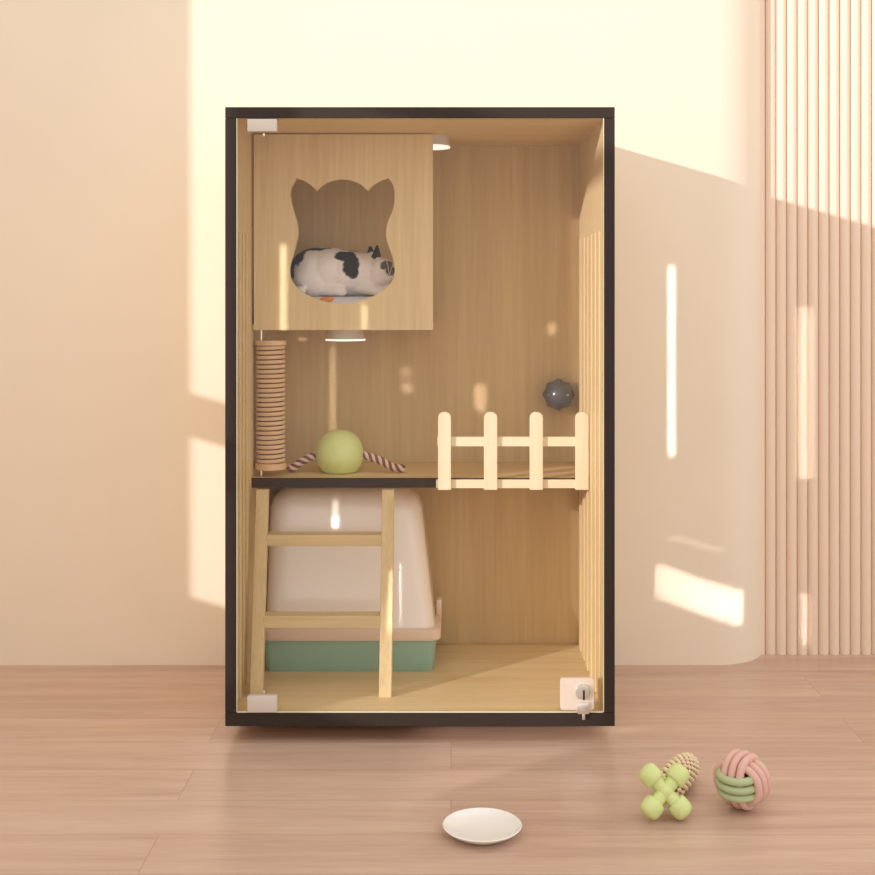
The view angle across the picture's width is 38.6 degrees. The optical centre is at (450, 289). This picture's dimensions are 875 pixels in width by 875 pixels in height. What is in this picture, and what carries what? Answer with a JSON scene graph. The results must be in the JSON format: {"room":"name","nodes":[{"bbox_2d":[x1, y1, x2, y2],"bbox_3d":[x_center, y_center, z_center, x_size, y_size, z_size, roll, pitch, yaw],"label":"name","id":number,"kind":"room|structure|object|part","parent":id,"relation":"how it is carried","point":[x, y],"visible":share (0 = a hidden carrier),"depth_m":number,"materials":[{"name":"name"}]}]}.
{"room":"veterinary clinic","nodes":[
{"label":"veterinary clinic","id":0,"kind":"room"},
{"bbox_2d":[0,0,760,664],"bbox_3d":[-0.398,-0.568,3.190,2.405,3.000,0.180,0,0,0],"label":"wall","id":1,"kind":"structure","parent":0,"point":[112,112],"depth_m":3.10,"materials":[{"name":"paint"}]},
{"bbox_2d":[0,653,874,874],"bbox_3d":[0.700,0.957,1.170,5.000,0.050,5.600,0,0,0],"label":"floor","id":2,"kind":"structure","parent":0,"point":[105,769],"depth_m":2.38,"materials":[{"name":"brown wood"}]},
{"bbox_2d":[225,107,614,725],"bbox_3d":[-0.064,0.278,2.817,0.802,1.309,0.530,0,0,0],"label":"cabinet","id":3,"kind":"object","parent":2,"relation":"on","point":[499,242],"visible":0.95,"depth_m":2.92,"materials":[{"name":"brown wood"}]},
{"bbox_3d":[-0.458,0.259,2.819,0.015,1.225,0.490,0,0,0],"label":"panel","id":4,"kind":"part","parent":3,"relation":"part of","materials":[{"name":"brown wood"}]},
{"bbox_2d":[255,330,285,475],"bbox_3d":[-0.412,0.257,2.853,0.072,0.334,0.072,0,0,0],"label":"post","id":5,"kind":"object","parent":3,"relation":"on","point":[270,445],"visible":1,"depth_m":2.83,"materials":[{"name":"brown fabric"}]},
{"bbox_3d":[-0.432,0.103,2.843,0.006,0.026,0.006,0,0,0],"label":"mounting rod","id":6,"kind":"part","parent":5,"relation":"part of","materials":[{"name":"silver metal"}]},
{"bbox_2d":[250,489,393,697],"bbox_3d":[-0.281,0.658,2.735,0.308,0.424,0.141,0,0,0],"label":"ladder","id":7,"kind":"object","parent":3,"relation":"in","point":[262,619],"visible":0.94,"depth_m":2.73,"materials":[{"name":"brown wood"}]},
{"bbox_2d":[314,296,371,303],"bbox_3d":[-0.253,0.046,2.946,0.365,0.062,0.232,0,0,0],"label":"cushion","id":8,"kind":"object","parent":3,"relation":"in","point":[332,299],"visible":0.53,"depth_m":2.84,"materials":[{"name":"white fabric"}]},
{"bbox_2d":[290,245,394,296],"bbox_3d":[-0.261,-0.042,2.952,0.293,0.130,0.178,0,0,0],"label":"cat","id":9,"kind":"object","parent":8,"relation":"on","point":[317,272],"visible":0.73,"depth_m":2.89},
{"bbox_2d":[325,330,365,340],"bbox_3d":[-0.245,0.104,2.900,0.094,0.028,0.094,0,0,0],"label":"puck light","id":10,"kind":"object","parent":3,"relation":"attached to","point":[333,335],"visible":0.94,"depth_m":2.86,"materials":[{"name":"beige plastic"}]},
{"bbox_2d":[325,339,365,340],"bbox_3d":[-0.245,0.116,2.900,0.094,0.005,0.094,0,0,0],"label":"diffuser","id":11,"kind":"object","parent":10,"relation":"attached to","point":[325,339],"depth_m":2.86,"materials":[{"name":"beige plastic"}]},
{"bbox_2d":[286,430,405,473],"bbox_3d":[-0.244,0.375,2.905,0.277,0.098,0.111,0,0,0],"label":"toy","id":12,"kind":"object","parent":3,"relation":"on","point":[337,451],"visible":1,"depth_m":2.87,"materials":[{"name":"rubber"}]},
{"bbox_2d":[265,488,441,670],"bbox_3d":[-0.227,0.667,2.946,0.410,0.406,0.226,0,0,0],"label":"box","id":13,"kind":"object","parent":3,"relation":"in","point":[300,578],"visible":0.87,"depth_m":2.86,"materials":[{"name":"white plastic"}]},
{"bbox_2d":[265,640,435,670],"bbox_3d":[-0.231,0.834,2.946,0.395,0.073,0.211,0,0,0],"label":"tray","id":14,"kind":"object","parent":13,"relation":"attached to","point":[280,655],"depth_m":2.84,"materials":[{"name":"green plastic"}]},
{"bbox_2d":[252,462,574,477],"bbox_3d":[-0.068,0.435,2.944,0.765,0.022,0.252,0,0,0],"label":"shelf","id":15,"kind":"object","parent":3,"relation":"attached to","point":[310,469],"depth_m":2.92,"materials":[{"name":"brown wood"}]},
{"bbox_3d":[-0.064,-0.365,2.819,0.802,0.023,0.490,0,0,0],"label":"panel","id":16,"kind":"part","parent":3,"relation":"part of","materials":[{"name":"brown wood"}]},
{"bbox_3d":[-0.064,0.884,2.819,0.802,0.028,0.490,0,0,0],"label":"panel","id":17,"kind":"part","parent":3,"relation":"part of","materials":[{"name":"brown wood"}]},
{"bbox_3d":[-0.064,0.261,3.076,0.802,1.275,0.012,0,0,0],"label":"panel","id":18,"kind":"part","parent":3,"relation":"part of","materials":[{"name":"brown wood"}]},
{"bbox_2d":[433,135,449,149],"bbox_3d":[-0.046,-0.341,2.885,0.090,0.027,0.090,0,0,0],"label":"puck light","id":19,"kind":"object","parent":3,"relation":"attached to","point":[440,142],"visible":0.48,"depth_m":2.85,"materials":[{"name":"beige plastic"}]},
{"bbox_2d":[433,144,449,149],"bbox_3d":[-0.046,-0.330,2.885,0.090,0.005,0.090,0,0,0],"label":"diffuser","id":20,"kind":"object","parent":19,"relation":"attached to","point":[435,146],"depth_m":2.87,"materials":[{"name":"beige plastic"}]},
{"bbox_3d":[0.138,0.341,2.807,0.339,0.021,0.012,0,0,0],"label":"rail","id":21,"kind":"part","parent":3,"relation":"part of","materials":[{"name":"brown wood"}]},
{"bbox_2d":[542,378,574,410],"bbox_3d":[0.262,0.255,3.030,0.079,0.079,0.080,0,0,0],"label":"ball","id":22,"kind":"object","parent":3,"relation":"attached to","point":[558,394],"visible":1,"depth_m":3.00,"materials":[{"name":"grey rubber"}]},
{"bbox_3d":[0.326,0.259,2.819,0.022,1.225,0.490,0,0,0],"label":"panel","id":23,"kind":"part","parent":3,"relation":"part of","materials":[{"name":"brown wood"}]},
{"bbox_3d":[-0.064,0.258,2.577,0.753,1.220,0.005,0,0,0],"label":"glass door","id":24,"kind":"part","parent":3,"relation":"part of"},
{"bbox_2d":[442,808,521,844],"bbox_3d":[0.053,0.923,2.135,0.136,0.019,0.136,0,0,0],"label":"dish","id":25,"kind":"object","parent":2,"relation":"on","point":[476,826],"visible":1,"depth_m":2.15,"materials":[{"name":"white ceramic"}]},
{"bbox_2d":[638,763,691,819],"bbox_3d":[0.377,0.883,2.203,0.092,0.092,0.070,0,0,0],"label":"toy","id":26,"kind":"object","parent":2,"relation":"on","point":[650,775],"visible":1,"depth_m":2.19,"materials":[{"name":"green rubber"}]},
{"bbox_3d":[0.358,0.865,2.207,0.054,0.054,0.040,0,0,0],"label":"knob","id":27,"kind":"part","parent":26,"relation":"part of","materials":[{"name":"green rubber"}]},
{"bbox_3d":[0.358,0.901,2.189,0.054,0.053,0.043,0,0,0],"label":"knob","id":28,"kind":"part","parent":26,"relation":"part of","materials":[{"name":"green rubber"}]},
{"bbox_3d":[0.396,0.866,2.211,0.054,0.053,0.043,0,0,0],"label":"knob","id":29,"kind":"part","parent":26,"relation":"part of","materials":[{"name":"green rubber"}]},
{"bbox_3d":[0.396,0.902,2.193,0.054,0.054,0.040,0,0,0],"label":"knob","id":30,"kind":"part","parent":26,"relation":"part of","materials":[{"name":"green rubber"}]},
{"bbox_2d":[661,752,699,795],"bbox_3d":[0.426,0.903,2.327,0.059,0.060,0.130,0,0,27],"label":"toy","id":31,"kind":"object","parent":2,"relation":"on","point":[687,760],"visible":0.53,"depth_m":2.32,"materials":[{"name":"brown fabric"}]},
{"bbox_2d":[713,749,771,810],"bbox_3d":[0.523,0.880,2.245,0.097,0.102,0.097,0,0,0],"label":"ball","id":32,"kind":"object","parent":2,"relation":"on","point":[740,778],"visible":1,"depth_m":2.21,"materials":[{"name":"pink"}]},
{"bbox_3d":[0.512,0.880,2.256,0.014,0.099,0.082,0,0,44],"label":"pink cord","id":33,"kind":"part","parent":32,"relation":"part of","materials":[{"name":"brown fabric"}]},
{"bbox_3d":[0.523,0.880,2.245,0.101,0.024,0.083,0,0,-45],"label":"green cord","id":34,"kind":"part","parent":32,"relation":"part of","materials":[{"name":"green fabric"}]},
{"bbox_3d":[0.525,0.895,2.246,0.098,0.024,0.081,0,0,-45],"label":"green cord","id":35,"kind":"part","parent":32,"relation":"part of","materials":[{"name":"green fabric"}]},
{"bbox_3d":[0.513,0.882,2.234,0.076,0.080,0.074,0,0,0],"label":"pink cord","id":36,"kind":"part","parent":32,"relation":"part of","materials":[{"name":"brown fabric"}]},
{"bbox_3d":[0.523,0.880,2.245,0.014,0.102,0.084,0,0,44],"label":"pink cord","id":37,"kind":"part","parent":32,"relation":"part of","materials":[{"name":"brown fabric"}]},
{"bbox_3d":[0.522,0.865,2.244,0.098,0.024,0.081,0,0,-45],"label":"green cord","id":38,"kind":"part","parent":32,"relation":"part of","materials":[{"name":"green fabric"}]},
{"bbox_3d":[0.523,0.880,2.245,0.102,0.082,0.022,0,0,44],"label":"pink cord","id":39,"kind":"part","parent":32,"relation":"part of","materials":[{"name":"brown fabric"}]},
{"bbox_3d":[0.534,0.880,2.234,0.014,0.099,0.082,0,0,44],"label":"pink cord","id":40,"kind":"part","parent":32,"relation":"part of","materials":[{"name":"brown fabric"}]},
{"bbox_3d":[0.534,0.879,2.256,0.099,0.080,0.022,0,0,44],"label":"pink cord","id":41,"kind":"part","parent":32,"relation":"part of","materials":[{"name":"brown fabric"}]},
{"bbox_2d":[761,0,874,654],"bbox_3d":[1.852,-0.568,3.228,2.149,3.000,0.080,0,0,0],"label":"wall","id":42,"kind":"structure","parent":0,"point":[818,56],"depth_m":3.19,"materials":[{"name":"beige paint"}]}
]}

